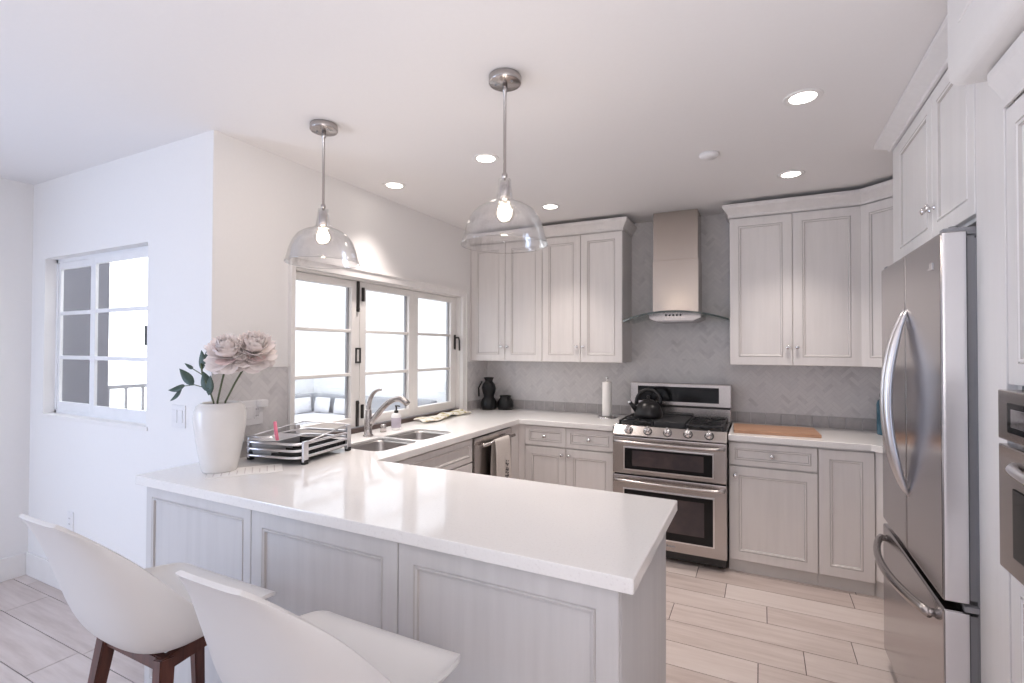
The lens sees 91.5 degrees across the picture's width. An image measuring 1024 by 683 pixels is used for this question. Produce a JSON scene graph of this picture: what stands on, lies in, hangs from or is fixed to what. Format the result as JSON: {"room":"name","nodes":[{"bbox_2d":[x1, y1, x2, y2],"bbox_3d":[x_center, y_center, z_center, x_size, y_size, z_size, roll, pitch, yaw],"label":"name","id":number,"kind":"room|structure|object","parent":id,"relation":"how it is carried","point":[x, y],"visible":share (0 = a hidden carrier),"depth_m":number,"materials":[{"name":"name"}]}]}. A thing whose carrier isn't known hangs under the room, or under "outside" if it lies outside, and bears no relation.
{"room":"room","nodes":[
{"label":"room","id":0,"kind":"room"},
{"bbox_2d":[0,178,33,558],"bbox_3d":[-4.441,0.204,0.830,0.100,2.550,5.521,0,-1,27],"label":"wall","id":1,"kind":"structure","parent":0,"point":[16,198],"depth_m":3.21,"materials":[{"name":"white paint"}]},
{"bbox_2d":[0,552,25,581],"bbox_3d":[-4.396,1.406,0.781,0.014,0.145,5.507,0,-1,27],"label":"baseboard","id":2,"kind":"structure","parent":1,"relation":"attached to","point":[14,566],"depth_m":3.18,"materials":[{"name":"white paint"}]},
{"bbox_2d":[28,134,198,568],"bbox_3d":[-2.393,0.240,2.943,1.874,2.550,0.090,0,-1,27],"label":"wall","id":3,"kind":"structure","parent":0,"point":[149,198],"depth_m":2.80,"materials":[{"name":"white paint"}]},
{"bbox_2d":[25,552,60,589],"bbox_3d":[-2.322,1.441,2.830,1.894,0.145,0.014,0,-1,27],"label":"baseboard","id":4,"kind":"structure","parent":3,"relation":"attached to","point":[39,568],"depth_m":3.15,"materials":[{"name":"white paint"}]},
{"bbox_2d":[67,511,73,530],"bbox_3d":[-2.670,1.085,3.012,0.070,0.115,0.009,0,-1,27],"label":"wall outlet","id":5,"kind":"object","parent":3,"relation":"attached to","point":[70,515],"visible":0.86,"depth_m":3.00,"materials":[{"name":"white plastic"}]},
{"bbox_2d":[68,515,70,526],"bbox_3d":[-2.671,1.085,3.010,0.033,0.066,0.003,0,-1,27],"label":"receptacle","id":6,"kind":"object","parent":5,"relation":"attached to","point":[69,516],"depth_m":3.01,"materials":[{"name":"white plastic"}]},
{"bbox_2d":[41,413,147,430],"bbox_3d":[-2.482,0.470,2.929,1.193,0.022,0.007,0,-1,27],"label":"trim","id":7,"kind":"structure","parent":3,"relation":"attached to","point":[119,425],"depth_m":2.89,"materials":[{"name":"white paint"}]},
{"bbox_2d":[54,246,147,423],"bbox_3d":[-2.460,-0.037,2.990,1.163,0.995,0.068,0,-1,27],"label":"window","id":8,"kind":"structure","parent":3,"relation":"in","point":[93,261],"depth_m":3.00,"materials":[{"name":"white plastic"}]},
{"bbox_2d":[171,404,185,427],"bbox_3d":[-1.699,0.381,2.538,0.115,0.115,0.010,0,-1,27],"label":"light switch","id":9,"kind":"object","parent":3,"relation":"attached to","point":[178,419],"visible":1,"depth_m":2.53,"materials":[{"name":"white plastic"}]},
{"bbox_2d":[195,130,472,462],"bbox_3d":[-0.910,0.254,3.682,0.120,2.550,2.738,0,-1,27],"label":"wall","id":10,"kind":"structure","parent":0,"point":[253,201],"depth_m":2.76,"materials":[{"name":"white paint"}]},
{"bbox_2d":[287,255,467,433],"bbox_3d":[-0.836,0.067,3.667,0.026,1.093,1.895,0,-1,27],"label":"trim","id":11,"kind":"structure","parent":10,"relation":"attached to","point":[333,268],"depth_m":3.19,"materials":[{"name":"white paint"}]},
{"bbox_2d":[295,268,460,437],"bbox_3d":[-0.901,0.100,3.683,0.125,1.032,1.791,0,-1,27],"label":"window","id":12,"kind":"structure","parent":10,"relation":"in","point":[355,331],"depth_m":3.58,"materials":[{"name":"paint"}]},
{"bbox_2d":[470,238,542,361],"bbox_3d":[-0.002,-0.366,4.563,0.721,1.087,0.348,0,-1,27],"label":"upper cabinet","id":13,"kind":"object","parent":10,"relation":"attached to","point":[506,288],"visible":0.94,"depth_m":4.43,"materials":[{"name":"paint"}]},
{"bbox_2d":[211,214,881,457],"bbox_3d":[0.791,-0.195,2.839,3.680,1.665,2.738,0,-1,27],"label":"backsplash","id":14,"kind":"structure","parent":10,"relation":"attached to","point":[842,397],"depth_m":3.96,"materials":[{"name":"stone"}]},
{"bbox_2d":[241,399,262,425],"bbox_3d":[-1.370,0.373,2.596,0.010,0.130,0.165,0,-1,27],"label":"wall outlet","id":15,"kind":"object","parent":14,"relation":"attached to","point":[254,414],"visible":0.53,"depth_m":2.62,"materials":[{"name":"white plastic"}]},
{"bbox_2d":[254,406,259,418],"bbox_3d":[-1.348,0.373,2.636,0.003,0.066,0.033,0,-1,27],"label":"receptacle","id":16,"kind":"object","parent":15,"relation":"attached to","point":[256,410],"depth_m":2.63,"materials":[{"name":"white plastic"}]},
{"bbox_2d":[257,399,267,407],"bbox_3d":[-1.321,0.329,2.642,0.038,0.040,0.045,0,-1,27],"label":"plug adapter","id":17,"kind":"object","parent":15,"relation":"attached to","point":[262,403],"visible":1,"depth_m":2.63,"materials":[{"name":"white plastic"}]},
{"bbox_2d":[623,209,729,323],"bbox_3d":[1.269,-0.579,3.855,0.760,0.861,0.486,0,-1,27],"label":"range hood","id":18,"kind":"object","parent":14,"relation":"attached to","point":[677,265],"visible":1,"depth_m":3.84,"materials":[{"name":"silver metal"}]},
{"bbox_2d":[542,230,631,362],"bbox_3d":[0.631,-0.370,4.247,0.692,1.085,0.348,0,-1,27],"label":"upper cabinet","id":19,"kind":"object","parent":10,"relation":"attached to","point":[587,278],"visible":0.99,"depth_m":4.11,"materials":[{"name":"paint"}]},
{"bbox_2d":[468,216,636,245],"bbox_3d":[0.327,-0.931,4.400,1.458,0.092,0.359,0,-1,27],"label":"crown molding","id":20,"kind":"structure","parent":19,"relation":"attached to","point":[625,224],"depth_m":4.20,"materials":[{"name":"paint"}]},
{"bbox_2d":[730,205,861,366],"bbox_3d":[1.996,-0.375,3.565,0.794,1.085,0.348,0,-1,27],"label":"upper cabinet","id":21,"kind":"object","parent":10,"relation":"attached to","point":[795,277],"visible":1,"depth_m":3.43,"materials":[{"name":"paint"}]},
{"bbox_2d":[722,179,892,223],"bbox_3d":[2.122,-0.943,3.193,0.350,0.092,1.679,1,-1,-42],"label":"crown molding","id":22,"kind":"structure","parent":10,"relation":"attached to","point":[883,190],"depth_m":3.37,"materials":[{"name":"paint"}]},
{"bbox_2d":[314,283,445,402],"bbox_3d":[-1.419,0.214,5.580,2.487,2.720,0.120,0,-1,27],"label":"wall","id":23,"kind":"structure","parent":0,"point":[384,312],"depth_m":5.53,"materials":[{"name":"white paint"}]},
{"bbox_2d":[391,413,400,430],"bbox_3d":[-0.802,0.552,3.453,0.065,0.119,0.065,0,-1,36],"label":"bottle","id":24,"kind":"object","parent":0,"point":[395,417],"depth_m":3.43,"materials":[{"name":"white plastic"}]},
{"bbox_2d":[0,557,898,682],"bbox_3d":[-1.295,1.518,0.768,5.774,0.060,8.459,0,-1,27],"label":"floor","id":25,"kind":"structure","parent":0,"point":[724,625],"depth_m":2.59,"materials":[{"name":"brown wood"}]},
{"bbox_2d":[18,513,275,682],"bbox_3d":[-1.071,0.976,1.501,0.534,1.050,0.580,0,-1,27],"label":"bar stool","id":26,"kind":"object","parent":25,"relation":"on","point":[141,614],"visible":0.9,"depth_m":1.31,"materials":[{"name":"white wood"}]},
{"bbox_2d":[144,487,251,682],"bbox_3d":[-1.146,1.073,2.342,0.697,0.874,0.690,0,-1,27],"label":"base cabinet","id":27,"kind":"object","parent":25,"relation":"on","point":[216,537],"visible":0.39,"depth_m":2.04,"materials":[{"name":"paint"}]},
{"bbox_2d":[175,569,459,682],"bbox_3d":[-0.443,0.974,1.176,0.534,1.050,0.580,0,-1,27],"label":"bar stool","id":28,"kind":"object","parent":25,"relation":"on","point":[249,638],"visible":1,"depth_m":0.97,"materials":[{"name":"white plastic"}]},
{"bbox_2d":[251,510,398,633],"bbox_3d":[-0.521,1.071,2.029,0.698,0.874,0.688,0,-1,27],"label":"base cabinet","id":29,"kind":"object","parent":25,"relation":"on","point":[310,567],"visible":0.35,"depth_m":1.72,"materials":[{"name":"paint"}]},
{"bbox_2d":[394,439,471,472],"bbox_3d":[-0.756,1.085,3.089,0.674,0.874,0.960,0,-1,27],"label":"base cabinet","id":30,"kind":"object","parent":25,"relation":"on","point":[457,456],"visible":0.06,"depth_m":3.13,"materials":[{"name":"paint"}]},
{"bbox_2d":[470,427,515,474],"bbox_3d":[-0.376,1.095,3.757,0.661,0.870,0.564,0,-1,27],"label":"dishwasher","id":31,"kind":"object","parent":25,"relation":"on","point":[481,445],"visible":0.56,"depth_m":3.51,"materials":[{"name":"silver metal"}]},
{"bbox_2d":[491,435,510,477],"bbox_3d":[-0.076,0.902,3.635,0.060,0.406,0.237,0,-1,27],"label":"dish towel","id":32,"kind":"object","parent":31,"relation":"hanging from","point":[501,450],"visible":0.85,"depth_m":3.60,"materials":[{"name":"fabric"}]},
{"bbox_2d":[510,424,518,478],"bbox_3d":[-0.226,1.101,4.133,0.595,0.873,0.237,0,-1,27],"label":"cabinet filler","id":33,"kind":"object","parent":25,"relation":"on","point":[515,429],"visible":0.07,"depth_m":3.98,"materials":[{"name":"paint"}]},
{"bbox_2d":[398,533,665,682],"bbox_3d":[0.108,1.068,1.715,0.703,0.874,0.690,0,-1,27],"label":"base cabinet","id":34,"kind":"object","parent":25,"relation":"on","point":[504,624],"visible":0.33,"depth_m":1.42,"materials":[{"name":"paint"}]},
{"bbox_2d":[135,408,676,594],"bbox_3d":[-0.012,0.628,3.064,2.200,0.040,3.016,0,-1,27],"label":"countertop","id":35,"kind":"structure","parent":34,"relation":"on","point":[608,540],"depth_m":1.81,"materials":[{"name":"white stone"}]},
{"bbox_2d":[192,400,246,473],"bbox_3d":[-1.347,0.437,2.301,0.218,0.314,0.218,0,-1,27],"label":"vase","id":36,"kind":"object","parent":35,"relation":"on","point":[219,429],"visible":0.98,"depth_m":2.22,"materials":[{"name":"beige ceramic"}]},
{"bbox_2d":[169,350,214,403],"bbox_3d":[-1.422,0.291,2.272,0.282,0.516,0.112,0,-1,22],"label":"stem","id":37,"kind":"object","parent":36,"relation":"in","point":[207,384],"visible":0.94,"depth_m":2.22,"materials":[{"name":"green plant"}]},
{"bbox_2d":[203,333,252,403],"bbox_3d":[-1.274,0.254,2.212,0.251,0.588,0.192,0,-1,27],"label":"flower","id":38,"kind":"object","parent":36,"relation":"in","point":[220,350],"visible":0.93,"depth_m":2.15,"materials":[{"name":"pink plant"}]},
{"bbox_2d":[224,330,277,402],"bbox_3d":[-1.184,0.248,2.268,0.208,0.604,0.269,1,-1,-37],"label":"flower","id":39,"kind":"object","parent":36,"relation":"in","point":[263,350],"visible":0.91,"depth_m":2.22,"materials":[{"name":"pink plant"}]},
{"bbox_2d":[205,463,282,478],"bbox_3d":[-1.221,0.593,2.289,0.312,0.001,0.164,1,-1,-28],"label":"printed sheet","id":40,"kind":"object","parent":35,"relation":"on","point":[272,467],"visible":0.91,"depth_m":2.28,"materials":[{"name":"white paper"}]},
{"bbox_2d":[246,420,350,464],"bbox_3d":[-1.114,0.524,2.633,0.358,0.150,0.444,0,-1,18],"label":"dish rack","id":41,"kind":"object","parent":35,"relation":"on","point":[308,447],"visible":0.91,"depth_m":2.53,"materials":[{"name":"white metal"}]},
{"bbox_2d":[249,433,301,454],"bbox_3d":[-1.209,0.528,2.558,0.178,0.077,0.213,0,-1,18],"label":"tub","id":42,"kind":"object","parent":41,"relation":"in","point":[283,437],"visible":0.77,"depth_m":2.51,"materials":[{"name":"grey plastic"}]},
{"bbox_2d":[273,421,278,440],"bbox_3d":[-1.188,0.481,2.524,0.063,0.151,0.024,0,-1,27],"label":"dish brush","id":43,"kind":"object","parent":42,"relation":"in","point":[275,422],"visible":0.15,"depth_m":2.53,"materials":[{"name":"pink plastic"}]},
{"bbox_2d":[380,424,385,431],"bbox_3d":[-0.870,0.585,3.368,0.042,0.051,0.042,0,-1,27],"label":"air gap cap","id":44,"kind":"object","parent":35,"relation":"on","point":[382,426],"visible":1,"depth_m":3.35,"materials":[{"name":"silver metal"}]},
{"bbox_2d":[363,388,409,436],"bbox_3d":[-0.802,0.453,3.168,0.324,0.309,0.067,0,-1,18],"label":"faucet","id":45,"kind":"object","parent":35,"relation":"on","point":[369,420],"visible":1,"depth_m":3.18,"materials":[{"name":"silver metal"}]},
{"bbox_2d":[344,431,447,450],"bbox_3d":[-0.695,0.714,3.120,0.311,0.187,0.748,0,-1,27],"label":"sink","id":46,"kind":"object","parent":35,"relation":"in","point":[375,445],"visible":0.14,"depth_m":3.15,"materials":[{"name":"silver metal"}]},
{"bbox_2d":[391,405,400,430],"bbox_3d":[-0.802,0.525,3.453,0.067,0.173,0.067,0,-1,0],"label":"soap dispenser","id":47,"kind":"object","parent":35,"relation":"on","point":[395,417],"visible":1,"depth_m":3.43,"materials":[{"name":"white plastic"}]},
{"bbox_2d":[413,409,470,422],"bbox_3d":[-0.553,0.602,4.069,0.177,0.034,0.693,0,-1,27],"label":"cloth","id":48,"kind":"object","parent":35,"relation":"on","point":[442,415],"visible":1,"depth_m":3.95,"materials":[{"name":"beige fabric"}]},
{"bbox_2d":[478,377,496,409],"bbox_3d":[-0.215,0.481,4.628,0.153,0.297,0.153,1,-1,-43],"label":"vase","id":49,"kind":"object","parent":35,"relation":"on","point":[488,402],"visible":1,"depth_m":4.58,"materials":[{"name":"ceramic"}]},
{"bbox_2d":[497,395,513,409],"bbox_3d":[-0.061,0.565,4.628,0.155,0.129,0.155,0,-1,27],"label":"pot","id":50,"kind":"object","parent":35,"relation":"on","point":[505,402],"visible":1,"depth_m":4.57,"materials":[{"name":"ceramic"}]},
{"bbox_2d":[598,377,616,418],"bbox_3d":[0.777,0.455,4.077,0.156,0.340,0.156,0,-1,27],"label":"paper towel holder","id":51,"kind":"object","parent":35,"relation":"on","point":[606,386],"visible":1,"depth_m":4.04,"materials":[{"name":"white paper"}]},
{"bbox_2d":[519,424,613,491],"bbox_3d":[0.532,1.103,4.107,0.782,0.874,0.636,0,-1,27],"label":"base cabinet","id":52,"kind":"object","parent":25,"relation":"on","point":[575,457],"visible":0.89,"depth_m":3.85,"materials":[{"name":"paint"}]},
{"bbox_2d":[613,382,731,567],"bbox_3d":[1.204,0.934,3.713,0.766,1.205,0.724,0,-1,27],"label":"range","id":53,"kind":"object","parent":25,"relation":"on","point":[682,455],"visible":0.86,"depth_m":3.44,"materials":[{"name":"silver metal"}]},
{"bbox_2d":[627,388,662,418],"bbox_3d":[1.029,0.466,3.798,0.234,0.227,0.212,-1,-1,44],"label":"kettle","id":54,"kind":"object","parent":53,"relation":"on","point":[647,408],"visible":1,"depth_m":3.74,"materials":[{"name":"black metal"}]},
{"bbox_2d":[618,418,730,433],"bbox_3d":[1.209,0.625,3.724,0.756,0.022,0.500,0,-1,27],"label":"cooktop","id":55,"kind":"object","parent":53,"relation":"in","point":[635,425],"depth_m":3.53,"materials":[{"name":"silver metal"}]},
{"bbox_2d":[729,440,817,584],"bbox_3d":[1.804,1.098,3.471,0.511,0.874,0.636,0,-1,27],"label":"base cabinet","id":56,"kind":"object","parent":25,"relation":"on","point":[773,488],"visible":0.99,"depth_m":3.22,"materials":[{"name":"paint"}]},
{"bbox_2d":[728,422,882,453],"bbox_3d":[2.092,0.633,2.977,1.475,0.040,1.292,0,-1,27],"label":"countertop","id":57,"kind":"structure","parent":56,"relation":"on","point":[836,438],"depth_m":3.19,"materials":[{"name":"white stone"}]},
{"bbox_2d":[733,423,821,437],"bbox_3d":[1.797,0.608,3.414,0.510,0.022,0.320,0,-1,24],"label":"cutting board","id":58,"kind":"object","parent":57,"relation":"on","point":[738,428],"visible":1,"depth_m":3.34,"materials":[{"name":"brown wood"}]},
{"bbox_2d":[876,393,882,434],"bbox_3d":[2.488,0.482,3.311,0.112,0.274,0.112,0,-1,27],"label":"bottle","id":59,"kind":"object","parent":57,"relation":"on","point":[878,419],"visible":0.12,"depth_m":3.31,"materials":[{"name":"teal glass"}]},
{"bbox_2d":[817,447,887,598],"bbox_3d":[2.083,1.092,2.992,0.414,0.874,1.244,0,-1,27],"label":"base cabinet","id":60,"kind":"object","parent":25,"relation":"on","point":[850,482],"visible":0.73,"depth_m":3.04,"materials":[{"name":"paint"}]},
{"bbox_2d":[873,226,980,682],"bbox_3d":[1.858,0.574,1.828,0.834,1.876,0.884,0,-1,27],"label":"refrigerator","id":61,"kind":"object","parent":25,"relation":"on","point":[930,565],"visible":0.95,"depth_m":1.67,"materials":[{"name":"silver metal"}]},
{"bbox_2d":[975,31,1023,682],"bbox_3d":[1.505,0.225,0.949,0.712,2.548,1.008,0,-1,27],"label":"oven tower","id":62,"kind":"object","parent":25,"relation":"on","point":[999,100],"visible":0.89,"depth_m":1.41,"materials":[{"name":"paint"}]},
{"bbox_2d":[947,0,1023,85],"bbox_3d":[1.342,-0.909,0.710,0.784,0.291,1.345,0,-1,27],"label":"crown molding","id":63,"kind":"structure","parent":62,"relation":"on","point":[980,32],"depth_m":1.32,"materials":[{"name":"white paint"}]},
{"bbox_2d":[998,389,1023,584],"bbox_3d":[1.422,0.357,0.883,0.708,0.470,0.720,0,-1,27],"label":"wall oven","id":64,"kind":"object","parent":62,"relation":"in","point":[1010,402],"visible":1,"depth_m":1.27,"materials":[{"name":"silver metal"}]},
{"bbox_2d":[0,0,947,233],"bbox_3d":[-1.287,-1.102,0.805,5.774,0.080,8.459,0,-1,27],"label":"ceiling","id":65,"kind":"structure","parent":0,"point":[614,109],"depth_m":2.07,"materials":[{"name":"paint"}]},
{"bbox_2d":[284,119,359,268],"bbox_3d":[-0.903,-0.706,2.387,0.341,0.666,0.341,0,-1,27],"label":"pendant light","id":66,"kind":"object","parent":65,"relation":"hanging from","point":[321,127],"visible":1,"depth_m":2.37,"materials":[{"name":"silver"}]},
{"bbox_2d":[319,210,327,226],"bbox_3d":[-0.903,-0.590,2.385,0.040,0.078,0.040,0,-1,27],"label":"socket","id":67,"kind":"object","parent":66,"relation":"attached to","point":[323,214],"depth_m":2.37,"materials":[{"name":"silver metal"}]},
{"bbox_2d":[383,181,405,188],"bbox_3d":[-0.772,-1.024,3.274,0.150,0.006,0.150,0,-1,27],"label":"recessed light","id":68,"kind":"object","parent":65,"relation":"in","point":[391,184],"visible":1,"depth_m":3.27,"materials":[{"name":"white"}]},
{"bbox_2d":[472,153,498,163],"bbox_3d":[-0.147,-1.028,2.806,0.150,0.006,0.150,0,-1,27],"label":"recessed light","id":69,"kind":"object","parent":65,"relation":"in","point":[484,158],"visible":1,"depth_m":2.80,"materials":[{"name":"white"}]},
{"bbox_2d":[461,68,547,253],"bbox_3d":[-0.029,-0.709,1.956,0.341,0.666,0.341,0,-1,27],"label":"pendant light","id":70,"kind":"object","parent":65,"relation":"hanging from","point":[504,80],"visible":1,"depth_m":1.94,"materials":[{"name":"clear glass"}]},
{"bbox_2d":[500,179,509,200],"bbox_3d":[-0.029,-0.593,1.954,0.040,0.078,0.040,0,-1,27],"label":"socket","id":71,"kind":"object","parent":70,"relation":"attached to","point":[504,183],"depth_m":1.94,"materials":[{"name":"silver metal"}]},
{"bbox_2d":[540,204,559,209],"bbox_3d":[0.289,-1.014,3.756,0.150,0.006,0.150,0,-1,27],"label":"recessed light","id":72,"kind":"object","parent":65,"relation":"in","point":[545,206],"visible":1,"depth_m":3.74,"materials":[{"name":"white"}]},
{"bbox_2d":[699,150,718,160],"bbox_3d":[1.080,-1.016,2.735,0.100,0.025,0.100,0,-1,27],"label":"smoke detector","id":73,"kind":"object","parent":65,"relation":"attached to","point":[707,155],"visible":1,"depth_m":2.71,"materials":[{"name":"white plastic"}]},
{"bbox_2d":[777,170,804,178],"bbox_3d":[1.703,-1.020,3.044,0.150,0.006,0.150,0,-1,27],"label":"recessed light","id":74,"kind":"object","parent":65,"relation":"in","point":[792,173],"visible":1,"depth_m":3.04,"materials":[{"name":"white"}]},
{"bbox_2d":[783,88,823,106],"bbox_3d":[1.234,-1.034,2.116,0.150,0.006,0.150,0,-1,27],"label":"recessed light","id":75,"kind":"object","parent":65,"relation":"in","point":[802,97],"visible":1,"depth_m":2.11,"materials":[{"name":"white paint"}]},
{"bbox_3d":[1.247,0.203,-0.481,0.100,2.550,8.259,0,-1,27],"label":"wall","id":76,"kind":"structure","parent":0,"visible":0},
{"bbox_2d":[861,196,892,366],"bbox_3d":[2.587,-0.380,3.098,0.692,1.085,0.656,0,-1,27],"label":"upper cabinet","id":77,"kind":"object","parent":76,"relation":"attached to","point":[876,216],"visible":0.09,"depth_m":3.19,"materials":[{"name":"paint"}]},
{"bbox_2d":[874,15,947,151],"bbox_3d":[1.951,-1.006,1.884,0.746,0.060,1.286,0,-1,27],"label":"crown molding","id":78,"kind":"structure","parent":76,"relation":"attached to","point":[934,63],"depth_m":1.99,"materials":[{"name":"paint"}]},
{"bbox_2d":[893,69,975,262],"bbox_3d":[1.980,-0.680,1.903,0.710,0.597,1.086,0,-1,27],"label":"upper cabinet","id":79,"kind":"object","parent":76,"relation":"attached to","point":[934,161],"visible":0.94,"depth_m":1.91,"materials":[{"name":"paint"}]},
{"label":"outside","id":80,"kind":"structure","parent":0,"visible":0},
{"bbox_3d":[-2.029,1.605,4.349,2.487,0.100,2.789,0,-1,27],"label":"floor","id":81,"kind":"structure","parent":80,"visible":0},
{"bbox_2d":[295,393,436,424],"bbox_3d":[-1.786,1.084,5.141,1.797,0.965,0.950,0,-1,27],"label":"outdoor sofa","id":82,"kind":"object","parent":81,"relation":"on","point":[377,402],"visible":0.18,"depth_m":5.40,"materials":[{"name":"grey fabric"}]},
{"bbox_2d":[295,397,311,413],"bbox_3d":[-2.349,0.717,5.601,0.102,0.168,0.230,0,-1,27],"label":"throw pillow","id":83,"kind":"object","parent":82,"relation":"on","point":[302,405],"visible":0.91,"depth_m":5.56,"materials":[{"name":"white fabric"}]},
{"bbox_2d":[314,397,329,412],"bbox_3d":[-2.151,0.718,5.647,0.230,0.168,0.102,0,-1,27],"label":"throw pillow","id":84,"kind":"object","parent":82,"relation":"on","point":[322,404],"visible":1,"depth_m":5.60,"materials":[{"name":"white fabric"}]},
{"bbox_2d":[333,398,344,413],"bbox_3d":[-1.883,0.717,5.513,0.230,0.168,0.102,0,-1,27],"label":"throw pillow","id":85,"kind":"object","parent":82,"relation":"on","point":[339,404],"visible":0.59,"depth_m":5.48,"materials":[{"name":"white fabric"}]},
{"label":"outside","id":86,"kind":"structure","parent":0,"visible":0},
{"bbox_2d":[62,262,109,406],"bbox_3d":[-3.505,0.184,3.873,0.120,2.720,0.579,0,-1,27],"label":"pier","id":87,"kind":"structure","parent":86,"point":[77,282],"depth_m":3.95,"materials":[{"name":"grey paint"}]},
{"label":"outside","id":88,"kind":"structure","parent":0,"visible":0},
{"bbox_2d":[295,280,314,394],"bbox_3d":[-2.905,0.203,5.075,0.120,2.720,2.110,0,-1,27],"label":"wall","id":89,"kind":"structure","parent":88,"point":[305,291],"depth_m":5.87,"materials":[{"name":"white paint"}]},
{"bbox_2d":[108,383,145,409],"bbox_3d":[-3.134,0.831,4.622,0.030,0.910,1.110,0,-1,27],"label":"balcony railing","id":90,"kind":"object","parent":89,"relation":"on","point":[127,386],"visible":0.09,"depth_m":4.27,"materials":[{"name":"white metal"}]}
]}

